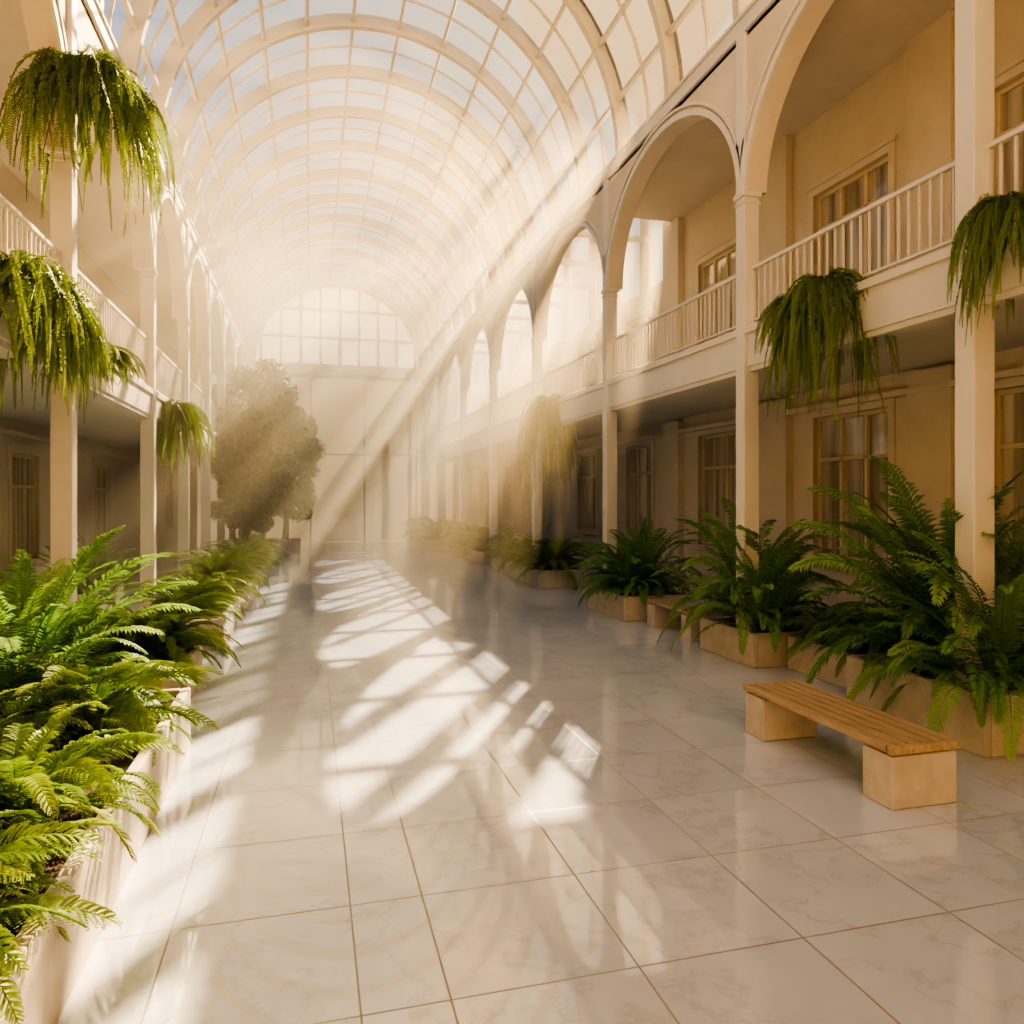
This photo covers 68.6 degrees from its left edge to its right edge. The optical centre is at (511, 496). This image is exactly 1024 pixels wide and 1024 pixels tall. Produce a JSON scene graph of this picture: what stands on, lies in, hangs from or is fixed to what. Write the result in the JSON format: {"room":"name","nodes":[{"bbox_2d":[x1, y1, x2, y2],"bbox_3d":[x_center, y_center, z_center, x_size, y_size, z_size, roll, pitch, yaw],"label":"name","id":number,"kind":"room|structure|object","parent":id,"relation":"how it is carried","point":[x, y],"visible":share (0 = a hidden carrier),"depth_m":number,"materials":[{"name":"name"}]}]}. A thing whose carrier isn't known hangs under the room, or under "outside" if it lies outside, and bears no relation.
{"room":"glass-roofed atrium","nodes":[
{"label":"glass-roofed atrium","id":0,"kind":"room"},
{"bbox_2d":[0,159,177,598],"bbox_3d":[-9.064,-1.950,13.352,0.440,8.100,41.500,0,0,-15],"label":"wall","id":1,"kind":"structure","parent":0,"point":[124,472],"depth_m":18.07,"materials":[{"name":"beige paint"}]},
{"bbox_2d":[12,457,30,558],"bbox_3d":[-9.301,0.200,14.117,0.020,1.960,1.360,0,0,-15],"label":"glass","id":2,"kind":"object","parent":1,"relation":"attached to","point":[19,460],"visible":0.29,"depth_m":14.27,"materials":[{"name":"clear glass"}]},
{"bbox_2d":[12,453,33,562],"bbox_3d":[-9.284,0.200,14.121,0.075,2.000,1.400,0,0,-15],"label":"frame","id":3,"kind":"object","parent":1,"relation":"attached to","point":[15,486],"visible":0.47,"depth_m":14.32,"materials":[{"name":"brown wood"}]},
{"bbox_2d":[7,442,45,569],"bbox_3d":[-9.195,0.160,14.145,0.200,2.260,1.700,0,0,-15],"label":"door frame","id":4,"kind":"structure","parent":1,"relation":"attached to","point":[12,447],"depth_m":13.95,"materials":[{"name":"beige paint"}]},
{"bbox_2d":[0,427,192,471],"bbox_3d":[-8.910,-1.140,13.394,0.160,0.080,41.500,0,0,-15],"label":"trim band","id":5,"kind":"object","parent":1,"relation":"attached to","point":[5,431],"visible":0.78,"depth_m":17.02,"materials":[{"name":"beige paint"}]},
{"bbox_2d":[92,458,114,545],"bbox_3d":[-10.613,0.160,19.408,0.200,2.260,1.900,0,0,-15],"label":"door frame","id":6,"kind":"structure","parent":1,"relation":"attached to","point":[95,461],"depth_m":18.79,"materials":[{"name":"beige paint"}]},
{"bbox_2d":[0,290,218,465],"bbox_3d":[-7.722,-1.590,13.714,2.620,0.500,41.500,0,0,-15],"label":"balcony edge","id":7,"kind":"structure","parent":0,"point":[113,419],"depth_m":11.61,"materials":[{"name":"beige paint"}]},
{"bbox_2d":[0,193,61,292],"bbox_3d":[-4.477,-2.270,6.240,0.060,0.900,4.380,0,0,-15],"label":"balcony railing","id":8,"kind":"object","parent":7,"relation":"on","point":[4,202],"visible":0.45,"depth_m":7.27,"materials":[{"name":"beige paint"}]},
{"bbox_2d":[0,248,112,422],"bbox_3d":[-4.452,-1.453,6.825,1.411,1.468,1.885,0,0,-6],"label":"hanging fern","id":9,"kind":"object","parent":8,"relation":"hanging from","point":[50,284],"visible":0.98,"depth_m":6.61,"materials":[{"name":"green plant"}]},
{"bbox_2d":[0,298,114,404],"bbox_3d":[-4.728,-1.535,7.686,1.179,1.028,1.882,0,0,-7],"label":"hanging fern","id":10,"kind":"object","parent":8,"relation":"hanging from","point":[24,347],"visible":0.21,"depth_m":7.26,"materials":[{"name":"green plant"}]},
{"bbox_2d":[77,269,147,384],"bbox_3d":[-5.667,-2.270,10.658,0.060,0.900,4.370,0,0,-15],"label":"balcony railing","id":11,"kind":"object","parent":7,"relation":"on","point":[126,330],"visible":0.56,"depth_m":11.02,"materials":[{"name":"beige paint"}]},
{"bbox_2d":[66,340,146,392],"bbox_3d":[-5.097,-1.677,9.361,0.951,0.457,2.791,0,0,-15],"label":"hanging fern","id":12,"kind":"object","parent":11,"relation":"hanging from","point":[120,357],"visible":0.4,"depth_m":9.74,"materials":[{"name":"green plant"}]},
{"bbox_2d":[156,346,182,402],"bbox_3d":[-6.749,-2.270,14.675,0.060,0.900,3.550,0,0,-15],"label":"balcony railing","id":13,"kind":"object","parent":7,"relation":"on","point":[169,378],"visible":0.52,"depth_m":14.76,"materials":[{"name":"beige paint"}]},
{"bbox_2d":[137,399,216,477],"bbox_3d":[-6.315,-1.092,14.026,1.338,1.485,1.272,0,0,16],"label":"hanging fern","id":14,"kind":"object","parent":7,"relation":"hanging from","point":[174,413],"visible":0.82,"depth_m":13.84,"materials":[{"name":"green plant"}]},
{"bbox_2d":[0,0,245,364],"bbox_3d":[-7.886,-5.950,13.669,2.880,0.140,41.500,0,0,-15],"label":"wall","id":15,"kind":"structure","parent":0,"point":[111,250],"depth_m":15.28,"materials":[{"name":"paint"}]},
{"bbox_2d":[20,0,249,408],"bbox_3d":[-6.618,-1.925,13.959,0.280,8.050,41.400,0,0,-15],"label":"wall","id":16,"kind":"structure","parent":0,"point":[37,14],"depth_m":12.72,"materials":[{"name":"beige paint"}]},
{"bbox_2d":[0,43,175,233],"bbox_3d":[-4.730,-3.992,8.361,1.764,1.851,1.716,0,0,-9],"label":"hanging fern","id":17,"kind":"object","parent":16,"relation":"hanging from","point":[82,73],"visible":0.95,"depth_m":8.03,"materials":[{"name":"green plant"}]},
{"bbox_2d":[49,0,249,399],"bbox_3d":[-6.620,-4.910,14.580,0.060,2.020,40.200,0,0,-15],"label":"trim","id":18,"kind":"structure","parent":16,"relation":"attached to","point":[57,20],"depth_m":15.45,"materials":[{"name":"beige paint"}]},
{"bbox_2d":[83,0,251,365],"bbox_3d":[-6.626,-6.050,14.009,0.430,0.240,41.500,0,0,-15],"label":"crown molding","id":19,"kind":"structure","parent":16,"relation":"attached to","point":[93,7],"depth_m":14.88,"materials":[{"name":"beige paint"}]},
{"bbox_2d":[190,361,475,543],"bbox_3d":[-8.223,-2.050,35.146,13.400,8.300,0.450,0,0,-15],"label":"wall","id":20,"kind":"structure","parent":0,"point":[334,370],"depth_m":35.04,"materials":[{"name":"beige paint"}]},
{"bbox_2d":[197,371,459,541],"bbox_3d":[-8.179,-1.775,35.173,12.360,7.750,0.080,0,0,-15],"label":"window","id":21,"kind":"structure","parent":20,"relation":"in","point":[310,376],"depth_m":35.59,"materials":[{"name":"white metal"}]},
{"bbox_2d":[197,373,459,543],"bbox_3d":[-8.194,-1.775,35.231,12.300,7.750,0.020,0,0,-15],"label":"glass","id":22,"kind":"object","parent":21,"relation":"in","point":[337,404],"depth_m":35.60,"materials":[{"name":"clear glass"}]},
{"bbox_2d":[252,281,423,368],"bbox_3d":[-8.062,-8.170,35.241,8.480,4.440,0.250,0,0,-15],"label":"lunette window","id":23,"kind":"structure","parent":20,"relation":"in","point":[259,336],"depth_m":35.16,"materials":[{"name":"white metal"}]},
{"bbox_2d":[256,286,419,367],"bbox_3d":[-8.061,-8.140,35.236,7.960,3.980,0.001,0,0,-15],"label":"glass","id":24,"kind":"object","parent":23,"relation":"in","point":[330,294],"depth_m":35.20,"materials":[{"name":"clear glass"}]},
{"bbox_2d":[3,541,1023,1023],"bbox_3d":[-2.807,2.200,15.037,13.000,0.200,41.500,0,0,-15],"label":"floor","id":25,"kind":"structure","parent":0,"point":[433,787],"depth_m":4.57,"materials":[{"name":"tile"}]},
{"bbox_2d":[46,0,79,637],"bbox_3d":[-5.053,-1.925,8.457,0.280,8.050,0.260,0,0,-15],"label":"column","id":26,"kind":"structure","parent":25,"relation":"on","point":[63,185],"depth_m":8.37,"materials":[{"name":"beige paint"}]},
{"bbox_2d":[19,533,139,615],"bbox_3d":[-8.055,1.401,14.050,1.906,1.399,3.106,0,0,-15],"label":"fern","id":27,"kind":"object","parent":25,"relation":"on","point":[99,560],"visible":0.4,"depth_m":14.32,"materials":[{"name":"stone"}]},
{"bbox_2d":[0,525,225,1023],"bbox_3d":[-2.890,1.166,3.790,2.707,1.869,6.556,0,0,-21],"label":"planter","id":28,"kind":"object","parent":25,"relation":"on","point":[89,764],"visible":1,"depth_m":4.02,"materials":[{"name":"stone"}]},
{"bbox_2d":[138,150,157,609],"bbox_3d":[-6.242,-1.925,12.870,0.280,8.050,0.260,0,0,-15],"label":"column","id":29,"kind":"structure","parent":25,"relation":"on","point":[148,279],"depth_m":12.78,"materials":[{"name":"beige paint"}]},
{"bbox_2d":[60,593,244,697],"bbox_3d":[-3.952,1.588,8.084,2.053,1.024,2.045,0,0,-15],"label":"fern","id":30,"kind":"object","parent":25,"relation":"on","point":[171,646],"visible":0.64,"depth_m":7.91,"materials":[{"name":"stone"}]},
{"bbox_2d":[176,226,190,577],"bbox_3d":[-7.217,-1.925,16.491,0.280,8.050,0.260,0,0,-15],"label":"column","id":31,"kind":"structure","parent":25,"relation":"on","point":[183,325],"depth_m":16.40,"materials":[{"name":"beige paint"}]},
{"bbox_2d":[119,566,262,649],"bbox_3d":[-4.851,1.603,11.354,1.813,0.995,3.105,0,0,-10],"label":"fern","id":32,"kind":"object","parent":25,"relation":"on","point":[209,584],"visible":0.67,"depth_m":10.78,"materials":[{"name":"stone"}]},
{"bbox_2d":[199,273,211,569],"bbox_3d":[-8.153,-1.925,19.967,0.280,8.050,0.260,0,0,-15],"label":"column","id":33,"kind":"structure","parent":25,"relation":"on","point":[205,355],"depth_m":19.88,"materials":[{"name":"beige paint"}]},
{"bbox_2d":[156,546,271,610],"bbox_3d":[-5.789,1.549,14.826,2.088,1.176,3.465,0,0,-15],"label":"fern","id":34,"kind":"object","parent":25,"relation":"on","point":[217,562],"visible":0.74,"depth_m":14.34,"materials":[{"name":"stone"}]},
{"bbox_2d":[216,307,225,547],"bbox_3d":[-9.089,-1.925,23.443,0.280,8.050,0.260,0,0,-15],"label":"column","id":35,"kind":"structure","parent":25,"relation":"on","point":[220,376],"depth_m":23.35,"materials":[{"name":"beige paint"}]},
{"bbox_2d":[199,534,289,586],"bbox_3d":[-6.864,1.549,19.303,2.183,1.176,4.966,0,0,-15],"label":"fern","id":36,"kind":"object","parent":25,"relation":"on","point":[253,543],"visible":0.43,"depth_m":18.78,"materials":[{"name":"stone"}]},
{"bbox_2d":[211,406,294,541],"bbox_3d":[-7.872,-0.279,22.351,2.574,4.759,2.459,0,0,-15],"label":"potted tree","id":37,"kind":"object","parent":25,"relation":"on","point":[236,490],"visible":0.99,"depth_m":21.87,"materials":[{"name":"green plant"}]},
{"bbox_2d":[200,358,326,560],"bbox_3d":[-8.393,-1.238,24.921,4.013,6.675,3.410,0,0,33],"label":"potted tree","id":38,"kind":"object","parent":25,"relation":"on","point":[248,381],"visible":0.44,"depth_m":24.55,"materials":[{"name":"green plant"}]},
{"bbox_2d":[267,406,319,553],"bbox_3d":[-8.781,-0.715,28.356,2.962,5.630,3.182,0,0,-23],"label":"potted tree","id":39,"kind":"object","parent":25,"relation":"on","point":[292,546],"visible":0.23,"depth_m":28.15,"materials":[{"name":"green plant"}]},
{"bbox_2d":[397,514,458,550],"bbox_3d":[-3.250,1.497,31.225,2.827,1.496,5.439,0,0,-15],"label":"planter","id":40,"kind":"object","parent":25,"relation":"on","point":[425,531],"visible":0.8,"depth_m":29.68,"materials":[{"name":"stone"}]},
{"bbox_2d":[439,357,445,520],"bbox_3d":[-2.965,-1.925,31.927,0.280,8.050,0.260,0,0,-15],"label":"column","id":41,"kind":"structure","parent":25,"relation":"on","point":[442,408],"depth_m":31.83,"materials":[{"name":"beige paint"}]},
{"bbox_2d":[460,334,467,528],"bbox_3d":[-1.769,-1.925,27.486,0.280,8.050,0.260,0,0,-15],"label":"column","id":42,"kind":"structure","parent":25,"relation":"on","point":[463,393],"depth_m":27.39,"materials":[{"name":"beige paint"}]},
{"bbox_2d":[433,521,520,564],"bbox_3d":[-1.176,1.514,25.473,2.425,1.389,6.107,0,0,-15],"label":"planter","id":43,"kind":"object","parent":25,"relation":"on","point":[465,545],"visible":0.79,"depth_m":24.46,"materials":[{"name":"stone"}]},
{"bbox_2d":[488,303,498,565],"bbox_3d":[-0.573,-1.925,23.044,0.280,8.050,0.260,0,0,-15],"label":"column","id":44,"kind":"structure","parent":25,"relation":"on","point":[493,374],"depth_m":22.94,"materials":[{"name":"beige paint"}]},
{"bbox_2d":[477,529,594,589],"bbox_3d":[0.584,1.532,19.357,2.427,1.282,5.630,0,0,-15],"label":"planter","id":45,"kind":"object","parent":25,"relation":"on","point":[516,563],"visible":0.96,"depth_m":17.69,"materials":[{"name":"stone"}]},
{"bbox_2d":[531,256,543,566],"bbox_3d":[0.624,-1.925,18.602,0.280,8.050,0.260,0,0,-15],"label":"column","id":46,"kind":"structure","parent":25,"relation":"on","point":[537,344],"depth_m":18.51,"materials":[{"name":"beige paint"}]},
{"bbox_2d":[601,179,618,589],"bbox_3d":[1.838,-1.925,14.093,0.280,8.050,0.260,0,0,-15],"label":"column","id":47,"kind":"structure","parent":25,"relation":"on","point":[610,295],"depth_m":14.00,"materials":[{"name":"beige paint"}]},
{"bbox_2d":[566,518,707,621],"bbox_3d":[2.299,1.223,13.609,2.363,1.756,2.760,0,0,-11],"label":"planter","id":48,"kind":"object","parent":25,"relation":"on","point":[629,585],"visible":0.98,"depth_m":13.03,"materials":[{"name":"stone"}]},
{"bbox_2d":[646,598,715,640],"bbox_3d":[2.607,1.885,11.680,0.450,0.430,1.500,0,0,-15],"label":"bench","id":49,"kind":"object","parent":25,"relation":"on","point":[658,609],"visible":0.64,"depth_m":12.06,"materials":[{"name":"stone"}]},
{"bbox_2d":[733,31,761,632],"bbox_3d":[3.032,-1.925,9.661,0.280,8.050,0.260,0,0,-15],"label":"column","id":50,"kind":"structure","parent":25,"relation":"on","point":[747,201],"depth_m":9.57,"materials":[{"name":"beige paint"}]},
{"bbox_2d":[426,0,833,415],"bbox_3d":[1.377,-1.925,16.113,0.280,8.050,41.400,0,0,-15],"label":"arcade","id":51,"kind":"object","parent":50,"relation":"on","point":[719,89],"visible":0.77,"depth_m":11.46,"materials":[{"name":"beige paint"}]},
{"bbox_2d":[98,0,751,367],"bbox_3d":[-2.679,-8.929,15.253,7.520,1.962,41.020,0,0,-15],"label":"vault ribs","id":52,"kind":"object","parent":51,"relation":"attached to","point":[131,42],"visible":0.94,"depth_m":18.99,"materials":[{"name":"white metal"}]},
{"bbox_2d":[107,0,709,352],"bbox_3d":[-2.563,-8.215,14.824,8.260,4.130,42.039,0,0,-15],"label":"bars","id":53,"kind":"object","parent":52,"relation":"attached to","point":[170,5],"depth_m":17.83,"materials":[{"name":"white metal"}]},
{"bbox_2d":[385,0,731,362],"bbox_3d":[-2.633,-8.225,15.084,8.300,4.150,41.500,0,0,-15],"label":"glazing","id":54,"kind":"object","parent":53,"relation":"in","point":[690,37],"depth_m":14.37,"materials":[{"name":"clear glass"}]},
{"bbox_2d":[450,231,654,377],"bbox_3d":[-0.322,-5.885,26.633,2.070,0.130,20.080,0,0,-15],"label":"rafters","id":55,"kind":"object","parent":51,"relation":"attached to","point":[583,234],"visible":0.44,"depth_m":21.04,"materials":[{"name":"paint"}]},
{"bbox_2d":[424,0,776,372],"bbox_3d":[1.359,-6.050,16.160,0.430,0.240,41.500,0,0,-15],"label":"crown molding","id":56,"kind":"structure","parent":51,"relation":"attached to","point":[754,11],"depth_m":12.53,"materials":[{"name":"beige paint"}]},
{"bbox_2d":[425,0,809,415],"bbox_3d":[1.210,-4.910,16.119,0.060,2.020,41.300,0,0,-15],"label":"trim","id":57,"kind":"structure","parent":51,"relation":"attached to","point":[727,128],"depth_m":11.81,"materials":[{"name":"beige paint"}]},
{"bbox_2d":[650,497,848,667],"bbox_3d":[3.167,1.141,9.905,2.476,2.273,2.795,0,0,35],"label":"potted fern","id":58,"kind":"object","parent":25,"relation":"on","point":[770,589],"visible":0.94,"depth_m":9.43,"materials":[{"name":"plant"}]},
{"bbox_2d":[777,605,897,688],"bbox_3d":[3.952,1.679,8.572,1.408,0.841,2.018,0,0,-11],"label":"planter","id":59,"kind":"object","parent":25,"relation":"on","point":[835,673],"visible":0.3,"depth_m":8.62,"materials":[{"name":"stone"}]},
{"bbox_2d":[743,680,960,809],"bbox_3d":[2.572,1.885,5.928,0.570,0.430,1.790,0,0,-15],"label":"bench","id":60,"kind":"object","parent":25,"relation":"on","point":[906,764],"visible":1,"depth_m":5.32,"materials":[{"name":"wood"}]},
{"bbox_2d":[788,454,1023,762],"bbox_3d":[4.154,0.898,6.980,2.983,2.587,3.660,0,0,20],"label":"planter","id":61,"kind":"object","parent":25,"relation":"on","point":[914,682],"visible":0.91,"depth_m":6.59,"materials":[{"name":"stone"}]},
{"bbox_2d":[955,0,994,688],"bbox_3d":[3.921,-1.710,6.359,0.280,7.620,0.260,0,0,-15],"label":"column","id":62,"kind":"structure","parent":25,"relation":"on","point":[974,19],"depth_m":6.28,"materials":[{"name":"beige paint"}]},
{"bbox_2d":[452,219,651,395],"bbox_3d":[-0.365,-3.200,30.945,0.090,10.600,27.750,0,0,-15],"label":"posts","id":63,"kind":"object","parent":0,"point":[645,225],"depth_m":22.95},
{"bbox_2d":[425,220,1023,463],"bbox_3d":[2.281,-1.885,16.408,2.260,0.570,41.500,0,0,-15],"label":"balcony edge","id":64,"kind":"structure","parent":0,"point":[907,302],"depth_m":9.84,"materials":[{"name":"beige paint"}]},
{"bbox_2d":[464,404,488,436],"bbox_3d":[-1.151,-2.545,25.270,0.060,0.790,4.400,0,0,-15],"label":"balcony railing","id":65,"kind":"object","parent":64,"relation":"on","point":[471,421],"visible":0.84,"depth_m":25.44,"materials":[{"name":"beige paint"}]},
{"bbox_2d":[494,381,531,424],"bbox_3d":[0.045,-2.545,20.828,0.060,0.790,4.400,0,0,-15],"label":"balcony railing","id":66,"kind":"object","parent":64,"relation":"on","point":[508,397],"visible":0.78,"depth_m":21.01,"materials":[{"name":"beige paint"}]},
{"bbox_2d":[538,344,602,397],"bbox_3d":[1.250,-2.545,16.353,0.060,0.790,4.470,0,0,-15],"label":"balcony railing","id":67,"kind":"object","parent":64,"relation":"on","point":[585,356],"visible":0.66,"depth_m":16.13,"materials":[{"name":"beige paint"}]},
{"bbox_2d":[515,393,580,490],"bbox_3d":[0.800,-1.234,17.100,1.485,2.297,1.445,0,0,-9],"label":"hanging fern","id":68,"kind":"object","parent":67,"relation":"hanging from","point":[534,421],"visible":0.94,"depth_m":16.78,"materials":[{"name":"green plant"}]},
{"bbox_2d":[612,275,735,378],"bbox_3d":[2.454,-2.545,11.882,0.060,0.790,4.390,0,0,-15],"label":"balcony railing","id":69,"kind":"object","parent":64,"relation":"on","point":[728,281],"visible":0.85,"depth_m":11.57,"materials":[{"name":"beige paint"}]},
{"bbox_2d":[754,294,847,375],"bbox_3d":[3.194,-1.813,8.328,0.981,0.914,0.932,0,0,16],"label":"hanging fern","id":70,"kind":"object","parent":64,"relation":"hanging from","point":[776,302],"visible":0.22,"depth_m":8.24,"materials":[{"name":"green plant"}]},
{"bbox_2d":[759,267,898,430],"bbox_3d":[3.305,-1.552,7.878,1.262,1.659,1.168,0,0,-9],"label":"hanging fern","id":71,"kind":"object","parent":64,"relation":"hanging from","point":[826,291],"visible":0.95,"depth_m":7.60,"materials":[{"name":"green plant"}]},
{"bbox_2d":[751,160,954,323],"bbox_3d":[3.496,-2.545,8.015,0.060,0.790,3.220,0,0,-15],"label":"balcony railing","id":72,"kind":"object","parent":64,"relation":"on","point":[941,171],"visible":0.67,"depth_m":7.46,"materials":[{"name":"beige paint"}]},
{"bbox_2d":[984,124,1023,199],"bbox_3d":[4.125,-2.545,5.678,0.060,0.790,1.220,0,0,-15],"label":"balcony railing","id":73,"kind":"object","parent":64,"relation":"on","point":[988,148],"visible":0.56,"depth_m":6.13,"materials":[{"name":"beige paint"}]},
{"bbox_2d":[946,190,1023,345],"bbox_3d":[3.846,-1.807,5.830,0.892,1.142,0.848,0,0,16],"label":"hanging fern","id":74,"kind":"object","parent":73,"relation":"hanging from","point":[989,219],"visible":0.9,"depth_m":5.73,"materials":[{"name":"green plant"}]},
{"bbox_2d":[471,0,1023,622],"bbox_3d":[3.450,-1.950,16.723,0.440,8.100,41.500,0,0,-15],"label":"wall","id":75,"kind":"structure","parent":0,"point":[912,98],"depth_m":12.06,"materials":[{"name":"beige paint"}]},
{"bbox_2d":[574,448,597,534],"bbox_3d":[2.137,-0.180,21.288,0.200,2.440,1.700,0,0,-15],"label":"window frame","id":76,"kind":"structure","parent":75,"relation":"attached to","point":[577,530],"depth_m":20.88,"materials":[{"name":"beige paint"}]},
{"bbox_2d":[583,455,594,528],"bbox_3d":[2.243,-0.140,21.317,0.020,2.140,1.360,0,0,-15],"label":"glass","id":77,"kind":"object","parent":75,"relation":"attached to","point":[589,457],"visible":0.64,"depth_m":21.40,"materials":[{"name":"clear glass"}]},
{"bbox_2d":[622,439,654,539],"bbox_3d":[3.047,-0.180,17.909,0.200,2.440,1.700,0,0,-15],"label":"window frame","id":78,"kind":"structure","parent":75,"relation":"attached to","point":[650,441],"depth_m":17.41,"materials":[{"name":"beige paint"}]},
{"bbox_2d":[623,301,654,372],"bbox_3d":[3.047,-3.590,17.909,0.200,1.760,1.700,0,0,-15],"label":"door frame","id":79,"kind":"structure","parent":75,"relation":"attached to","point":[650,306],"depth_m":17.73,"materials":[{"name":"beige paint"}]},
{"bbox_2d":[630,444,650,536],"bbox_3d":[3.137,-0.140,17.933,0.075,2.180,1.400,0,0,-15],"label":"frame","id":80,"kind":"object","parent":75,"relation":"attached to","point":[638,448],"visible":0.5,"depth_m":18.13,"materials":[{"name":"brown wood"}]},
{"bbox_2d":[632,447,650,534],"bbox_3d":[3.154,-0.140,17.937,0.020,2.140,1.360,0,0,-15],"label":"glass","id":81,"kind":"object","parent":75,"relation":"attached to","point":[642,450],"visible":0.43,"depth_m":18.04,"materials":[{"name":"clear glass"}]},
{"bbox_2d":[692,425,735,551],"bbox_3d":[3.971,-0.180,14.481,0.200,2.440,1.700,0,0,-15],"label":"window frame","id":82,"kind":"structure","parent":75,"relation":"attached to","point":[697,545],"depth_m":15.15,"materials":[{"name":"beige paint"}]},
{"bbox_2d":[693,233,735,345],"bbox_3d":[3.971,-3.830,14.481,0.200,2.040,1.700,0,0,-15],"label":"door frame","id":83,"kind":"structure","parent":75,"relation":"attached to","point":[730,241],"depth_m":14.92,"materials":[{"name":"beige paint"}]},
{"bbox_2d":[702,246,735,342],"bbox_3d":[4.060,-3.790,14.505,0.075,1.780,1.400,0,0,-15],"label":"frame","id":84,"kind":"object","parent":75,"relation":"attached to","point":[727,253],"visible":0.31,"depth_m":14.70,"materials":[{"name":"brown wood"}]},
{"bbox_2d":[705,435,735,542],"bbox_3d":[4.077,-0.140,14.509,0.020,2.140,1.360,0,0,-15],"label":"glass","id":85,"kind":"object","parent":75,"relation":"attached to","point":[721,441],"visible":0.57,"depth_m":14.57,"materials":[{"name":"clear glass"}]},
{"bbox_2d":[705,251,735,341],"bbox_3d":[4.077,-3.790,14.509,0.020,1.740,1.360,0,0,-15],"label":"glass","id":86,"kind":"object","parent":75,"relation":"attached to","point":[721,264],"visible":0.29,"depth_m":14.57,"materials":[{"name":"clear glass"}]},
{"bbox_2d":[823,419,839,554],"bbox_3d":[4.894,-0.149,11.474,0.020,2.039,0.364,0,0,-15],"label":"glass","id":87,"kind":"object","parent":75,"relation":"attached to","point":[831,438],"depth_m":11.47,"materials":[{"name":"clear glass"}]},
{"bbox_2d":[823,190,839,276],"bbox_3d":[4.894,-3.990,11.474,0.020,1.260,0.364,0,0,-15],"label":"glass","id":88,"kind":"object","parent":75,"relation":"attached to","point":[831,204],"depth_m":11.47,"materials":[{"name":"clear glass"}]},
{"bbox_2d":[658,366,1023,436],"bbox_3d":[6.000,-1.370,6.639,0.160,0.080,20.700,0,0,-15],"label":"trim band","id":89,"kind":"object","parent":75,"relation":"attached to","point":[1014,372],"visible":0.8,"depth_m":10.55,"materials":[{"name":"beige paint"}]},
{"bbox_2d":[804,398,897,574],"bbox_3d":[4.925,-0.180,10.937,0.200,2.440,1.870,0,0,-15],"label":"window frame","id":90,"kind":"structure","parent":75,"relation":"attached to","point":[890,403],"depth_m":10.98,"materials":[{"name":"beige paint"}]},
{"bbox_2d":[805,134,897,275],"bbox_3d":[4.925,-3.830,10.937,0.200,2.040,1.870,0,0,-15],"label":"door frame","id":91,"kind":"structure","parent":75,"relation":"attached to","point":[888,146],"depth_m":10.60,"materials":[{"name":"beige paint"}]},
{"bbox_2d":[818,408,887,565],"bbox_3d":[5.014,-0.140,10.961,0.075,2.180,1.570,0,0,-15],"label":"frame","id":92,"kind":"object","parent":75,"relation":"attached to","point":[866,414],"visible":0.47,"depth_m":11.18,"materials":[{"name":"brown wood"}]},
{"bbox_2d":[818,156,887,278],"bbox_3d":[5.014,-3.790,10.961,0.075,1.780,1.570,0,0,-15],"label":"frame","id":93,"kind":"object","parent":75,"relation":"attached to","point":[866,173],"visible":0.31,"depth_m":10.96,"materials":[{"name":"brown wood"}]},
{"bbox_2d":[844,176,863,283],"bbox_3d":[5.022,-3.874,11.000,0.020,1.492,0.398,0,0,-15],"label":"glass","id":94,"kind":"object","parent":75,"relation":"attached to","point":[854,195],"depth_m":10.98,"materials":[{"name":"clear glass"}]},
{"bbox_2d":[845,416,863,558],"bbox_3d":[5.025,-0.141,10.990,0.020,2.058,0.376,0,0,-15],"label":"glass","id":95,"kind":"object","parent":75,"relation":"attached to","point":[854,469],"depth_m":11.01,"materials":[{"name":"clear glass"}]},
{"bbox_2d":[870,412,887,560],"bbox_3d":[5.152,-0.141,10.516,0.020,2.057,0.325,0,0,-15],"label":"glass","id":96,"kind":"object","parent":75,"relation":"attached to","point":[878,422],"depth_m":10.52,"materials":[{"name":"clear glass"}]},
{"bbox_2d":[870,162,887,276],"bbox_3d":[5.152,-3.872,10.516,0.020,1.495,0.325,0,0,-15],"label":"glass","id":97,"kind":"object","parent":75,"relation":"attached to","point":[878,177],"depth_m":10.48,"materials":[{"name":"clear glass"}]},
{"bbox_2d":[995,54,1023,89],"bbox_3d":[5.739,-3.830,7.915,0.200,2.040,1.850,0,0,-15],"label":"door frame","id":98,"kind":"structure","parent":75,"relation":"attached to","point":[1014,69],"depth_m":8.39,"materials":[{"name":"beige paint"}]},
{"bbox_2d":[996,386,1023,562],"bbox_3d":[5.828,-0.140,7.939,0.075,2.180,1.550,0,0,-15],"label":"frame","id":99,"kind":"object","parent":75,"relation":"attached to","point":[1000,446],"visible":0.59,"depth_m":8.63,"materials":[{"name":"brown wood"}]},
{"bbox_2d":[996,76,1023,195],"bbox_3d":[5.828,-3.790,7.939,0.075,1.780,1.550,0,0,-15],"label":"frame","id":100,"kind":"object","parent":75,"relation":"attached to","point":[999,95],"visible":0.48,"depth_m":8.63,"materials":[{"name":"brown wood"}]},
{"bbox_2d":[1003,392,1023,575],"bbox_3d":[5.845,-0.140,7.944,0.020,2.140,1.510,0,0,-15],"label":"glass","id":101,"kind":"object","parent":75,"relation":"attached to","point":[1013,404],"visible":0.6,"depth_m":8.50,"materials":[{"name":"clear glass"}]},
{"bbox_2d":[1003,84,1023,196],"bbox_3d":[5.845,-3.790,7.944,0.020,1.740,1.510,0,0,-15],"label":"glass","id":102,"kind":"object","parent":75,"relation":"attached to","point":[1013,101],"visible":0.4,"depth_m":8.51,"materials":[{"name":"clear glass"}]},
{"bbox_2d":[580,0,954,221],"bbox_3d":[5.228,-5.950,6.120,2.520,0.140,20.100,0,0,-15],"label":"ceiling","id":103,"kind":"structure","parent":0,"point":[855,40],"depth_m":10.69,"materials":[{"name":"paint"}]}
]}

